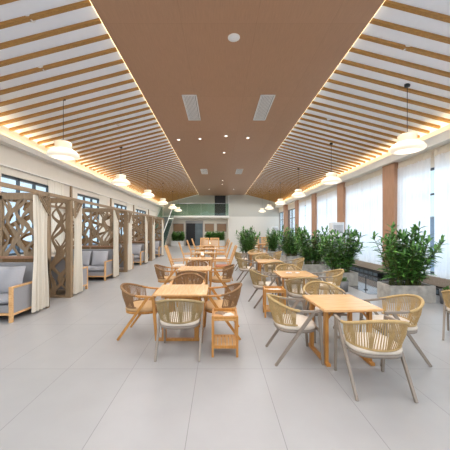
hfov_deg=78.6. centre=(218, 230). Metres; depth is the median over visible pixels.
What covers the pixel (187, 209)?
wall
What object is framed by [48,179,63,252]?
window curtain
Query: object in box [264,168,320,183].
ceiling slat
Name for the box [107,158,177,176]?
ceiling slat
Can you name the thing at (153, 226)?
drape
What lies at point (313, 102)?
ceiling slat
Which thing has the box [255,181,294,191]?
ceiling slat
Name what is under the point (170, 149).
ceiling slat
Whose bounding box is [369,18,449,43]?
ceiling slat
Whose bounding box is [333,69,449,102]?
ceiling slat
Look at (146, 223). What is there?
drape
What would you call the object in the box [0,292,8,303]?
seat cushion
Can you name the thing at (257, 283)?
armchair
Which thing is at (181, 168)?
ceiling slat
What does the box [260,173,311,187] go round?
ceiling slat
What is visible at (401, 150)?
diffuser
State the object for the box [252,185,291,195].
ceiling slat
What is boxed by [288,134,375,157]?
ceiling slat
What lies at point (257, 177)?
ceiling slat
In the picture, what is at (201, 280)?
armchair
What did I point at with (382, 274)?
baseboard
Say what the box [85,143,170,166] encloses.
ceiling slat
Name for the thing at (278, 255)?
armchair
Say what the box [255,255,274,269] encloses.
armchair
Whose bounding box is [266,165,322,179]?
ceiling slat
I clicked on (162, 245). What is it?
drape
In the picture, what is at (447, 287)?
flower pot
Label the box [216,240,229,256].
armchair
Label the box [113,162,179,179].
ceiling slat
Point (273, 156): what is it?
ceiling slat
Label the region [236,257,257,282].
armchair
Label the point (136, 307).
armchair
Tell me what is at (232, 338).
slatted shelf
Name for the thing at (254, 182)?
ceiling slat
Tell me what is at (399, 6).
ceiling slat
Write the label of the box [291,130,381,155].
ceiling slat
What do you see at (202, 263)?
armchair
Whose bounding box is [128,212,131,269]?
drape
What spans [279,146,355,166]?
ceiling slat
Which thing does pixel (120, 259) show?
sofa
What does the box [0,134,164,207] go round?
trim
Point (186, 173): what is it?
ceiling slat
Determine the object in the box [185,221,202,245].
door
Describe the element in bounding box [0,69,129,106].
ceiling slat
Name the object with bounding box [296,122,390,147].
ceiling slat
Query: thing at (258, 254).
armchair
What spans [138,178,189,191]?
ceiling slat
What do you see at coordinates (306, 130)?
ceiling slat
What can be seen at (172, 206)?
pendant lamp
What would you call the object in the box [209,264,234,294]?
armchair
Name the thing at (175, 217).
floor
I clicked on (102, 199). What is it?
window curtain
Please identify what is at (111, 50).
ceiling slat
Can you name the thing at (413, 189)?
sheer curtain
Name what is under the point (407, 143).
pendant lamp
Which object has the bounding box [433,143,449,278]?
sheer curtain
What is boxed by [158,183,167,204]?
pendant lamp
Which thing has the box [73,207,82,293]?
drape
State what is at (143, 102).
ceiling slat
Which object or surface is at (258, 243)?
dining table
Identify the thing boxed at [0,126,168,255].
wall
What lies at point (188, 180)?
ceiling slat
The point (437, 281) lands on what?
trim
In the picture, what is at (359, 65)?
ceiling slat
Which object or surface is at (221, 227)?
wall panel
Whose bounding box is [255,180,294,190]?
ceiling slat
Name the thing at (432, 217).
building
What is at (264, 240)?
armchair
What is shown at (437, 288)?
grille
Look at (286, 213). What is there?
column
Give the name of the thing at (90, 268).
seat cushion
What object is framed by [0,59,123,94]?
ceiling slat
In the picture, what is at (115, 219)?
drape
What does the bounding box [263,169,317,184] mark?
ceiling slat
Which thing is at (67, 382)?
floor
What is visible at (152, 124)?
ceiling slat
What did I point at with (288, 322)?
armchair
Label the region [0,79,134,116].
ceiling slat
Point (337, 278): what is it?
armchair
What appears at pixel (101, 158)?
ceiling slat
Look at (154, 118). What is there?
ceiling slat
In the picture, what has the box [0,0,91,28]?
ceiling slat
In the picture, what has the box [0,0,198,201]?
ceiling
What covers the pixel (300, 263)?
armchair
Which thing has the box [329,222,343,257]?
air conditioner
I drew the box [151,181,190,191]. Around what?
ceiling slat
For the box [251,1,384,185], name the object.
light strip
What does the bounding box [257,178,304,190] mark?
ceiling slat
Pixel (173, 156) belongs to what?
ceiling slat
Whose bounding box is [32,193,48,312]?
drape
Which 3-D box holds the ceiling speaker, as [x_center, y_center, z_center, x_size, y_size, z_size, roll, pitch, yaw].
[0.260,-3.356,4.800,0.210,0.028,0.210,0,0,0]
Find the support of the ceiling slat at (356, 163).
attached to the ceiling at (388, 14)
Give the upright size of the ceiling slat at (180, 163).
0.941 m
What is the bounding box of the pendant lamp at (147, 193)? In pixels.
[141,169,154,197]
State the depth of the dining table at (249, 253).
11.20 m
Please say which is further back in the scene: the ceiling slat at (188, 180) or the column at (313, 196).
the ceiling slat at (188, 180)
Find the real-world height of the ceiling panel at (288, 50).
0.050 m
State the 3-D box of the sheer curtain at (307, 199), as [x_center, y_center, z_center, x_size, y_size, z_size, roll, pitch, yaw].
[5.543,-0.463,16.925,0.101,3.275,1.450,0,0,0]
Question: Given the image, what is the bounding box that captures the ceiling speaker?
[228,33,239,41]
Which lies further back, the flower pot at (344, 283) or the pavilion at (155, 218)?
the pavilion at (155, 218)
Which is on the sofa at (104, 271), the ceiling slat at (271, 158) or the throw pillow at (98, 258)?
the throw pillow at (98, 258)
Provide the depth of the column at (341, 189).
12.21 m
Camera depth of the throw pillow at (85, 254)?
9.06 m
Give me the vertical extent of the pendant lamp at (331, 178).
1.427 m
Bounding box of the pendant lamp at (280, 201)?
[275,182,285,204]
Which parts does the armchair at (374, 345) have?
leg, armrest, leg, seat frame, seat, leg, armrest, leg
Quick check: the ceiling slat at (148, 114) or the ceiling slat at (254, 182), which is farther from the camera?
the ceiling slat at (254, 182)
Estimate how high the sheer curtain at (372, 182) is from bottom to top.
3.275 m
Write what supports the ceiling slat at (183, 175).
attached to the ceiling at (20, 8)
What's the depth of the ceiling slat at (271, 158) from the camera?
12.96 m
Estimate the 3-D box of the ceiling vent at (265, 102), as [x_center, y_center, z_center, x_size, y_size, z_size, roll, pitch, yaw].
[1.220,-3.360,7.600,0.370,0.020,1.550,0,0,0]
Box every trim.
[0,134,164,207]
[0,163,156,211]
[275,129,449,207]
[278,244,449,287]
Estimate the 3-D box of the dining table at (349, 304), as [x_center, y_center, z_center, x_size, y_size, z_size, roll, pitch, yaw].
[1.540,1.255,3.540,0.694,0.690,0.749,0,0,-3]
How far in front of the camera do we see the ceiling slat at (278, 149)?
11.54 m
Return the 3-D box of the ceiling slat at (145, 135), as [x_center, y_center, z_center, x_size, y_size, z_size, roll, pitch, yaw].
[-3.600,-2.989,9.445,3.360,0.941,0.068,0,0,0]
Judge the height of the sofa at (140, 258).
0.960 m
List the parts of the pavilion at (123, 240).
fretwork panel, fretwork panel, post, divider rail, fretwork panel, rail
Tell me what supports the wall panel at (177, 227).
attached to the wall at (215, 221)
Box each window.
[1,174,47,255]
[77,193,98,245]
[114,203,126,235]
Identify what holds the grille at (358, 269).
on the floor strip at (371, 281)
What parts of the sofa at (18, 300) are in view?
seat, backrest, arm panel, arm frame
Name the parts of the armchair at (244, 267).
seat, leg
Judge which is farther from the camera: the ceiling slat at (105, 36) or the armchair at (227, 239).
the armchair at (227, 239)
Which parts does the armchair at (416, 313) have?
leg, armrest, seat frame, seat, armrest, leg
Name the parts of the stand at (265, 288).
leg, rail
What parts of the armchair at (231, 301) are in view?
leg, leg, armrest, armrest, seat, leg, leg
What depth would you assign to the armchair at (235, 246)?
8.85 m
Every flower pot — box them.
[340,277,348,291]
[439,286,449,303]
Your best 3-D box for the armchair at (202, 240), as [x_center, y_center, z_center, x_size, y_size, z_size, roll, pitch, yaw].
[-0.950,1.043,17.973,0.645,1.120,0.767,0,0,0]
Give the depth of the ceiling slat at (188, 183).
19.71 m
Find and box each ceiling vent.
[182,95,200,120]
[200,169,207,173]
[235,169,242,173]
[253,95,275,120]
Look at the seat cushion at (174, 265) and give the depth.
8.90 m
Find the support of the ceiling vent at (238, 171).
attached to the ceiling panel at (288, 50)
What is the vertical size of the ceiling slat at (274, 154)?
0.879 m
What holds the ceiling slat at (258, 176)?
attached to the ceiling at (388, 14)
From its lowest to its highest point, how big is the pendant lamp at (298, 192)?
1.427 m
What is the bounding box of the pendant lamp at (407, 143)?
[389,83,426,154]
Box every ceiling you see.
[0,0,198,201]
[250,0,449,200]
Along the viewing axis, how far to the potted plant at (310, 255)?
9.97 m
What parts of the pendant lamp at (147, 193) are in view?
lamp shade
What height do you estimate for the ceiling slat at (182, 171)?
0.941 m
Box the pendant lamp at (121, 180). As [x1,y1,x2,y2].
[111,147,130,185]
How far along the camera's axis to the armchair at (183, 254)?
11.30 m
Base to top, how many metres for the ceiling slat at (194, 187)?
0.941 m
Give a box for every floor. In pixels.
[0,246,449,449]
[161,216,228,218]
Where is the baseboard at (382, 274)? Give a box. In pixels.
[278,246,443,288]
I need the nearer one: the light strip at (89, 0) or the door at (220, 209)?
the light strip at (89, 0)
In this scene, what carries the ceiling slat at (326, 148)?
attached to the ceiling at (388, 14)
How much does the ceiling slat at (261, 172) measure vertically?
0.879 m
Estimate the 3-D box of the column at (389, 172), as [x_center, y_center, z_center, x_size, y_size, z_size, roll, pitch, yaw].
[5.645,-0.470,8.850,0.410,3.300,0.620,0,0,0]
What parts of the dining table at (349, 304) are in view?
leg, leg, leg, leg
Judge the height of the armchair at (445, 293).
0.784 m
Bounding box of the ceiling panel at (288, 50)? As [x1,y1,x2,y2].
[90,0,384,195]
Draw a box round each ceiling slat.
[0,0,18,4]
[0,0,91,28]
[0,18,101,49]
[0,34,109,66]
[0,47,117,81]
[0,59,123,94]
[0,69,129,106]
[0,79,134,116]
[0,87,138,125]
[9,94,142,130]
[20,101,146,135]
[29,107,149,140]
[37,113,152,143]
[45,117,155,147]
[72,122,158,146]
[73,126,160,150]
[76,137,166,162]
[77,130,162,153]
[80,134,164,157]
[80,140,168,164]
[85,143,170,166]
[89,146,171,168]
[93,149,172,170]
[97,151,173,172]
[100,153,175,173]
[104,156,176,175]
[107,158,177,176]
[110,160,179,178]
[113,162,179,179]
[126,163,180,178]
[126,169,184,185]
[127,165,181,179]
[127,171,185,186]
[128,166,182,180]
[129,172,185,187]
[130,168,183,182]
[131,173,186,188]
[133,175,186,189]
[135,176,187,189]
[136,177,188,190]
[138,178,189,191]
[140,179,189,192]
[141,180,190,192]
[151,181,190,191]
[151,182,190,192]
[152,183,190,193]
[152,187,192,197]
[153,183,192,193]
[153,187,194,198]
[154,184,192,194]
[154,185,193,195]
[154,188,194,198]
[155,186,193,196]
[249,188,286,197]
[250,187,288,197]
[251,186,291,196]
[252,184,291,194]
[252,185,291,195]
[254,182,294,192]
[254,183,292,193]
[254,184,291,193]
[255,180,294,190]
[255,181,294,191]
[256,179,302,191]
[257,177,305,189]
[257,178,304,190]
[258,176,307,188]
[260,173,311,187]
[260,175,309,188]
[261,172,313,186]
[262,171,315,185]
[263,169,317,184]
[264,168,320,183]
[265,166,320,181]
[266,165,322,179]
[267,163,323,178]
[268,162,325,176]
[270,160,325,174]
[271,158,336,175]
[273,156,340,173]
[274,154,343,172]
[276,151,347,170]
[278,149,351,168]
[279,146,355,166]
[281,143,360,164]
[283,140,364,162]
[286,137,370,160]
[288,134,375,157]
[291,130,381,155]
[293,126,387,152]
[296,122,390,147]
[300,118,396,143]
[303,112,397,138]
[307,107,419,137]
[312,101,429,133]
[316,94,440,128]
[321,87,449,122]
[327,79,449,113]
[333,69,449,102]
[340,59,449,90]
[349,47,449,77]
[359,34,449,61]
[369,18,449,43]
[382,0,449,22]
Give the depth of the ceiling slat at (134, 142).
9.77 m
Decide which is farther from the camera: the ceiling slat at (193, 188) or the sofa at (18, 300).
the ceiling slat at (193, 188)
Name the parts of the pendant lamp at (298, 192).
lamp shade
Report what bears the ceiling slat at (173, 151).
attached to the ceiling at (20, 8)
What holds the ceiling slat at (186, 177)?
attached to the ceiling at (20, 8)
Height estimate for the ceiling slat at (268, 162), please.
0.879 m
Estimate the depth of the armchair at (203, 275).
5.76 m
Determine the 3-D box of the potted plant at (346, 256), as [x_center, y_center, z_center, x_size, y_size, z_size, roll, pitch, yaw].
[3.627,0.705,8.133,1.549,1.789,1.242,0,0,13]
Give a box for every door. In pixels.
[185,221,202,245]
[215,196,225,215]
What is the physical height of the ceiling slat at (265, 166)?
0.879 m
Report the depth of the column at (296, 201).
19.10 m
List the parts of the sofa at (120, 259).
backrest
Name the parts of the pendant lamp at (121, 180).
lamp shade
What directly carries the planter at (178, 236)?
on the floor at (67, 382)
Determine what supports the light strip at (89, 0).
attached to the ceiling panel at (288, 50)
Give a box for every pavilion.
[0,182,70,307]
[9,198,126,297]
[92,210,151,271]
[134,216,163,260]
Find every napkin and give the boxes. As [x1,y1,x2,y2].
[215,311,226,314]
[223,312,233,315]
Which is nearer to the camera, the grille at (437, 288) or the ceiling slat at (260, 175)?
the grille at (437, 288)
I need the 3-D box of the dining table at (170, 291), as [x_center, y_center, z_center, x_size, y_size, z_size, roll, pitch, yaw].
[-0.560,1.255,4.280,0.780,0.690,0.730,0,0,0]
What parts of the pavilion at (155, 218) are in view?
post, fretwork panel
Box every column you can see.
[283,205,289,236]
[295,200,298,230]
[311,193,316,248]
[337,182,345,247]
[382,162,397,265]
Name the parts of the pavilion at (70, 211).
rail, post, panel rail, panel rail, fretwork panel, cross rail, post, fretwork panel, post, divider rail, rail, fretwork panel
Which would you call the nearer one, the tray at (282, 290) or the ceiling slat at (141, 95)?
the tray at (282, 290)
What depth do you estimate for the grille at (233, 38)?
4.79 m
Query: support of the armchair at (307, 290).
on the floor at (67, 382)
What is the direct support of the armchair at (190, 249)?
on the floor at (67, 382)
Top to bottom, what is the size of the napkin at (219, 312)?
0.015 m
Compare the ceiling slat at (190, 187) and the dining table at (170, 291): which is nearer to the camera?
the dining table at (170, 291)
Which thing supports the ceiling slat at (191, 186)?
attached to the ceiling at (20, 8)
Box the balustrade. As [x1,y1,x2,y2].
[173,203,228,203]
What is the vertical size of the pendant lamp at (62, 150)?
1.390 m
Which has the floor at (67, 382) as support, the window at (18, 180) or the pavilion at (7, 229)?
the pavilion at (7, 229)
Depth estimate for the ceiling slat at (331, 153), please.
10.48 m
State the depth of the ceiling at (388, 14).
6.09 m
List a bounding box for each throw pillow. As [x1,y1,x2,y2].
[0,266,25,292]
[82,251,90,265]
[91,251,108,265]
[132,245,141,254]
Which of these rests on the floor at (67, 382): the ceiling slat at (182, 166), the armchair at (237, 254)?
the armchair at (237, 254)
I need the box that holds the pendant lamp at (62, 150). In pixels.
[46,99,79,159]
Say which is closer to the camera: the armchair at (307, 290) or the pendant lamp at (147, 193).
the armchair at (307, 290)
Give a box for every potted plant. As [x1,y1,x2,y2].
[235,225,259,258]
[262,229,280,257]
[277,224,303,264]
[291,225,329,274]
[315,225,364,285]
[367,221,444,302]
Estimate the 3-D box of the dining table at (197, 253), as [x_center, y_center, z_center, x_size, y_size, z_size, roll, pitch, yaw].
[-0.580,1.255,11.500,0.730,0.690,0.780,0,0,0]
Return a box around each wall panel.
[173,223,183,231]
[205,223,213,231]
[217,223,225,231]
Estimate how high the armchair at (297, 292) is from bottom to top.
0.784 m
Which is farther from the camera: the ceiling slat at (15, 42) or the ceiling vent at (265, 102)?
the ceiling vent at (265, 102)
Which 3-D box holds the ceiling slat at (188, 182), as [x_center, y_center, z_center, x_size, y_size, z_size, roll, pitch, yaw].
[-3.600,-2.989,19.385,3.360,0.941,0.068,0,0,0]
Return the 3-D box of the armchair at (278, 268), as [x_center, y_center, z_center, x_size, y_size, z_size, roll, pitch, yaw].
[1.660,1.216,6.541,0.644,0.784,0.631,0,0,0]
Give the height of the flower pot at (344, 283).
0.385 m
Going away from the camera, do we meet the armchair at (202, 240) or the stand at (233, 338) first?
the stand at (233, 338)
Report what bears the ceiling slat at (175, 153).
attached to the ceiling at (20, 8)
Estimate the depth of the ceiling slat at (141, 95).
6.93 m
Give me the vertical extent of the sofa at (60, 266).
0.960 m
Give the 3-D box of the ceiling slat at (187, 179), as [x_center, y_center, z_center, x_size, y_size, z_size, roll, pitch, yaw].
[-3.600,-2.989,18.320,3.360,0.941,0.068,0,0,0]
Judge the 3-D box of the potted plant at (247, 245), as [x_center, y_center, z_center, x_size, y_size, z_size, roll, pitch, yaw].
[1.517,0.655,14.529,1.545,1.889,1.160,0,0,-22]
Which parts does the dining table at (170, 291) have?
leg, leg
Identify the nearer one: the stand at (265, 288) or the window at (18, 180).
the stand at (265, 288)
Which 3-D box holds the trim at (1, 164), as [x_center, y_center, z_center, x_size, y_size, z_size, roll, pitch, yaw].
[-5.270,-1.597,10.250,0.060,0.035,27.500,0,0,0]
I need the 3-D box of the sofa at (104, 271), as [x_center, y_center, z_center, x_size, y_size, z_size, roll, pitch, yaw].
[-4.340,1.120,9.130,1.500,0.960,0.840,0,0,0]
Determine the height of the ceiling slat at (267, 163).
0.879 m
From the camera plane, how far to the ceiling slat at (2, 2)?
3.78 m
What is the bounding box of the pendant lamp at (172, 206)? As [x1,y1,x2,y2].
[169,191,176,208]
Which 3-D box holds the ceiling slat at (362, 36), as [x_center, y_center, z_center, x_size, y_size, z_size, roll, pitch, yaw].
[4.020,-3.021,4.830,3.120,0.879,0.068,0,0,0]
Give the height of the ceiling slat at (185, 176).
0.941 m
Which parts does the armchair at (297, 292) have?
leg, seat frame, seat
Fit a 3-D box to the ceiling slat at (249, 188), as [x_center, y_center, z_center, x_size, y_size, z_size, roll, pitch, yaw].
[4.020,-3.021,22.225,3.120,0.879,0.068,0,0,0]
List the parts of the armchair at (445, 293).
leg, leg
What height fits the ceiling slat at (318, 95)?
0.879 m
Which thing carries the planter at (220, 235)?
on the floor at (67, 382)
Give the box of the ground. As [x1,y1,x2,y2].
[5,241,433,274]
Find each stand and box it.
[212,308,237,356]
[263,286,285,317]
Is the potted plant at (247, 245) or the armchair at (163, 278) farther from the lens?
the potted plant at (247, 245)
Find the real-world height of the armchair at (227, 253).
1.120 m
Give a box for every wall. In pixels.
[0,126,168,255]
[164,195,228,215]
[169,219,227,245]
[229,194,279,246]
[279,124,449,212]
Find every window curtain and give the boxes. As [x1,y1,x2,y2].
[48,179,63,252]
[99,195,106,245]
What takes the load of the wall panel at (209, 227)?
attached to the wall at (215, 221)
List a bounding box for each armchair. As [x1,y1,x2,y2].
[117,283,161,340]
[154,264,179,297]
[154,298,204,361]
[164,245,188,275]
[169,273,205,311]
[177,270,205,306]
[178,242,195,263]
[185,260,208,283]
[186,240,200,261]
[191,238,203,256]
[199,238,208,251]
[203,282,241,339]
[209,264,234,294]
[210,238,219,251]
[213,245,236,280]
[214,242,232,264]
[216,239,228,256]
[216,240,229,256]
[234,252,249,270]
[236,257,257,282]
[248,249,261,265]
[248,269,280,307]
[252,253,268,270]
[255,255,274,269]
[261,237,268,251]
[263,262,287,289]
[265,294,323,365]
[267,251,281,259]
[275,264,302,294]
[282,258,304,270]
[283,277,319,306]
[303,281,347,342]
[312,269,343,294]
[333,314,418,402]
[359,294,431,366]
[441,290,449,339]
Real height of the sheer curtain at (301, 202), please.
3.275 m
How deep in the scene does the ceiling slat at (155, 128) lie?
9.05 m
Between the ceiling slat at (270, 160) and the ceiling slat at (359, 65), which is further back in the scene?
the ceiling slat at (270, 160)
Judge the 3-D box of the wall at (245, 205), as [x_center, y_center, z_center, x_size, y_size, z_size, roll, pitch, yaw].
[3.360,-0.975,26.075,4.880,5.150,0.150,0,0,0]
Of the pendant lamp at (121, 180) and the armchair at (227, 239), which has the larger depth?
the armchair at (227, 239)
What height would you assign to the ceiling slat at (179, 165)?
0.941 m
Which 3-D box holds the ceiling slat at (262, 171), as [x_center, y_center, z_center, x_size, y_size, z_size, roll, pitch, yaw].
[4.020,-3.021,15.835,3.120,0.879,0.068,0,0,0]
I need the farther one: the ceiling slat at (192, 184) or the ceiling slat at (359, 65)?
the ceiling slat at (192, 184)
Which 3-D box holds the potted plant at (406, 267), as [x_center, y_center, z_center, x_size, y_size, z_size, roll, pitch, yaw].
[4.241,0.683,6.256,1.627,1.834,1.221,0,0,7]
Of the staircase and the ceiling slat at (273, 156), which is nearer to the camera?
the ceiling slat at (273, 156)
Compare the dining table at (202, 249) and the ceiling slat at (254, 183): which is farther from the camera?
the ceiling slat at (254, 183)
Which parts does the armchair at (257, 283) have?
leg, seat, leg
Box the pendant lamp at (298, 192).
[292,168,304,196]
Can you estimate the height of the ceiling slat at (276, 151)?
0.879 m
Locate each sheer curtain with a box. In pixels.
[298,198,304,229]
[305,196,310,245]
[316,190,326,251]
[327,186,336,235]
[345,177,361,260]
[362,169,381,264]
[397,151,431,273]
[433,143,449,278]
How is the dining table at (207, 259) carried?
on the floor at (67, 382)
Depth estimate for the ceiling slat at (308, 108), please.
7.64 m
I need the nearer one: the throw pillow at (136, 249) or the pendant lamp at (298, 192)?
the throw pillow at (136, 249)
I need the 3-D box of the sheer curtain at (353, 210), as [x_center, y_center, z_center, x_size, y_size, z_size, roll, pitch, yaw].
[5.545,-0.463,11.379,0.102,3.275,1.363,0,0,0]
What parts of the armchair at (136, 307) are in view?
leg, seat, seat frame, leg, armrest, armrest, leg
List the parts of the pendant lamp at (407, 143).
cord, lamp shade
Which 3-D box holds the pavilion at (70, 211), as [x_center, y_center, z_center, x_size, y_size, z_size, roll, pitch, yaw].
[-4.360,0.405,8.550,1.781,2.390,4.000,0,0,0]
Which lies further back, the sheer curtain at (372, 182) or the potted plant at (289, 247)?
the potted plant at (289, 247)
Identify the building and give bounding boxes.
[430,216,433,246]
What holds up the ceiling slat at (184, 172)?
attached to the ceiling at (20, 8)
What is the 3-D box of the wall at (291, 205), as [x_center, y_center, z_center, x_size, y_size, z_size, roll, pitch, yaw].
[5.785,-2.190,11.250,0.230,1.020,29.500,0,0,0]
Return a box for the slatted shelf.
[214,335,235,344]
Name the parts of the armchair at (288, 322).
leg, armrest, seat, leg, seat frame, leg, armrest, leg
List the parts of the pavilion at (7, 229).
post, divider rail, cross rail, fretwork panel, rail, post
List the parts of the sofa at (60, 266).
backrest, arm panel, arm frame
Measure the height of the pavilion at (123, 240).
2.390 m
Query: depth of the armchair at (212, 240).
18.22 m
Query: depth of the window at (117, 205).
15.17 m
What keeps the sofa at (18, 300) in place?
on the floor at (67, 382)
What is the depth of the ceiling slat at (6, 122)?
6.57 m
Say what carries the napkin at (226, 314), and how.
in the stand at (233, 338)
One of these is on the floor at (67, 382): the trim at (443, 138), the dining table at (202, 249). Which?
the dining table at (202, 249)
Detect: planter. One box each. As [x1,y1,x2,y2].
[171,231,184,245]
[204,231,225,245]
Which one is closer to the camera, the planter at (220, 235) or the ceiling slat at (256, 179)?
the ceiling slat at (256, 179)
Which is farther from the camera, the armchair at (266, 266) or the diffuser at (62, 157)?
the armchair at (266, 266)
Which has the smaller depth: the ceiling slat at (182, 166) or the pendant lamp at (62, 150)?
the pendant lamp at (62, 150)
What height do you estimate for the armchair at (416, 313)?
0.784 m
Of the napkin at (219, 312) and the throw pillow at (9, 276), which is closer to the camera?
the napkin at (219, 312)
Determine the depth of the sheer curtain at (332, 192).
13.55 m
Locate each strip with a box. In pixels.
[70,186,72,197]
[89,0,196,190]
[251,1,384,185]
[263,248,394,293]
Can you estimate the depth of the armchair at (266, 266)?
7.37 m
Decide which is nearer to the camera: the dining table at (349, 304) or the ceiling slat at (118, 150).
the dining table at (349, 304)
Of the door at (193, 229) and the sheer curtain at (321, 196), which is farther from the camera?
the door at (193, 229)
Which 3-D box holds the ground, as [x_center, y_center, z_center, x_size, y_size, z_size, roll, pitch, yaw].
[0.000,1.810,12.500,80.000,0.180,65.000,0,0,0]
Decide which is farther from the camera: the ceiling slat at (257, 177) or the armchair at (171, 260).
the ceiling slat at (257, 177)
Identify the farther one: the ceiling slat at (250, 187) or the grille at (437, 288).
the ceiling slat at (250, 187)
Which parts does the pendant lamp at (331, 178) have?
lamp shade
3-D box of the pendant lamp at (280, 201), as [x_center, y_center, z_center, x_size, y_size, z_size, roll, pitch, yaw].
[3.930,-2.377,17.600,0.670,1.427,0.670,0,0,0]
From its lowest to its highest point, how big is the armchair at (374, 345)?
0.784 m
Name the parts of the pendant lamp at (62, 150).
lamp shade, cord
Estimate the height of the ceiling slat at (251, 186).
0.879 m
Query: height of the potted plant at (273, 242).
1.825 m
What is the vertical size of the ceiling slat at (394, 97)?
0.879 m
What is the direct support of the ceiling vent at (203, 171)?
attached to the ceiling panel at (288, 50)
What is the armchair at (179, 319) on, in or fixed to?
on the floor at (67, 382)
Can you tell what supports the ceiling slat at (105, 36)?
attached to the ceiling at (20, 8)
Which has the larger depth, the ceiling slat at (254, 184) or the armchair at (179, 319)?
the ceiling slat at (254, 184)
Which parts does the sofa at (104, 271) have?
backrest, seat, arm frame, arm panel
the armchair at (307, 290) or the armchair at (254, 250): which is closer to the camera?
the armchair at (307, 290)
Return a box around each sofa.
[0,262,41,322]
[51,256,87,288]
[73,249,112,280]
[119,244,144,264]
[119,247,132,268]
[148,241,160,256]
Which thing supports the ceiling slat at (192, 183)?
attached to the ceiling at (20, 8)
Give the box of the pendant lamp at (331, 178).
[321,143,341,183]
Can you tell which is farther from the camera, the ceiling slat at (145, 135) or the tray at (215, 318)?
the ceiling slat at (145, 135)
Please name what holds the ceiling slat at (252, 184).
attached to the ceiling at (388, 14)
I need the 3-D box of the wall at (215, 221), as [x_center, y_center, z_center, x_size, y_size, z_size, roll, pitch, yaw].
[-2.190,0.100,29.075,6.220,3.000,0.150,0,0,0]
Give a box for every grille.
[229,35,238,41]
[350,266,380,277]
[395,279,441,294]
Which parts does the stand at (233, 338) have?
leg, rail, rail, leg, leg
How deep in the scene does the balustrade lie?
25.12 m
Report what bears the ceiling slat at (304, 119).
attached to the ceiling at (388, 14)
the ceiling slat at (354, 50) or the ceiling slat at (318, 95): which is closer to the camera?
the ceiling slat at (354, 50)
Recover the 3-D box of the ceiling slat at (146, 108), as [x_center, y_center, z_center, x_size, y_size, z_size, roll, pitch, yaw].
[-3.600,-2.989,7.670,3.360,0.941,0.068,0,0,0]
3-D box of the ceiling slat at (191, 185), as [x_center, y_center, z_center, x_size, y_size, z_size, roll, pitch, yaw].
[-3.600,-2.989,20.805,3.360,0.941,0.068,0,0,0]
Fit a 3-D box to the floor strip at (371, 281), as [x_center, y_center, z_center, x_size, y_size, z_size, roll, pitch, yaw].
[4.625,1.597,16.400,1.750,0.006,19.000,0,0,0]
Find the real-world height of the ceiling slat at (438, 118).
0.879 m
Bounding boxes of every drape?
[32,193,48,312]
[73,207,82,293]
[113,209,118,276]
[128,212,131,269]
[145,216,147,262]
[152,217,154,259]
[161,219,163,255]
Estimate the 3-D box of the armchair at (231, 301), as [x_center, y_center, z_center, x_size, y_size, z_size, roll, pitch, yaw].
[0.050,1.217,4.309,0.633,0.785,0.650,0,0,2]
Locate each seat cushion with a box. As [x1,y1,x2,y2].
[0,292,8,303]
[83,265,103,270]
[173,264,184,266]
[214,264,226,267]
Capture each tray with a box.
[214,311,235,320]
[265,288,283,292]
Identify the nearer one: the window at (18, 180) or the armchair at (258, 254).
the window at (18, 180)
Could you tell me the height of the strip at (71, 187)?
3.180 m
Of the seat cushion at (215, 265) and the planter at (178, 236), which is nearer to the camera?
the seat cushion at (215, 265)
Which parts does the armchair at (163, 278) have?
seat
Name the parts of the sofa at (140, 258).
backrest, arm panel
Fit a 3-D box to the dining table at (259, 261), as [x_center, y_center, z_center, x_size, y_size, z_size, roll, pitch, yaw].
[1.500,1.255,8.300,0.730,0.690,0.780,0,0,2]
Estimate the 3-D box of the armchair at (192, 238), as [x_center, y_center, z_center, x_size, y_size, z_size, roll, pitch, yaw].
[-1.273,1.043,16.600,0.767,1.120,0.645,0,0,0]
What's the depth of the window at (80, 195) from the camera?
11.41 m
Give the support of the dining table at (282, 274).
on the floor at (67, 382)
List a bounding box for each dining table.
[152,284,208,340]
[177,266,211,293]
[189,257,212,280]
[196,252,213,267]
[200,248,214,262]
[248,252,268,265]
[255,259,281,281]
[258,243,267,252]
[273,271,317,304]
[302,294,382,366]
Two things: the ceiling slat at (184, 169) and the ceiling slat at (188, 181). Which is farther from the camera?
the ceiling slat at (188, 181)
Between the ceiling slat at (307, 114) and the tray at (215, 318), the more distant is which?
the ceiling slat at (307, 114)
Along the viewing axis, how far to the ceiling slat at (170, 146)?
11.19 m
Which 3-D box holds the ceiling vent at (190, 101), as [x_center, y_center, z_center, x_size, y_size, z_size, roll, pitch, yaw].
[-0.740,-3.360,7.600,0.370,0.020,1.550,0,0,0]
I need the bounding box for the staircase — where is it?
[155,208,173,244]
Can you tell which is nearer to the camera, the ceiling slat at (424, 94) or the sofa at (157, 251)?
the ceiling slat at (424, 94)
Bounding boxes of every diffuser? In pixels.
[52,155,73,159]
[395,148,419,153]
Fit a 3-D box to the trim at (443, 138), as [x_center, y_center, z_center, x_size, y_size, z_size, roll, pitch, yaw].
[5.460,-2.235,11.250,0.280,0.230,29.500,0,0,0]
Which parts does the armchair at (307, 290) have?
leg, seat frame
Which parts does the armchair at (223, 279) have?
leg, leg, seat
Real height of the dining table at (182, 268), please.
0.690 m
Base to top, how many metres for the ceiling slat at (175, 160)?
0.941 m

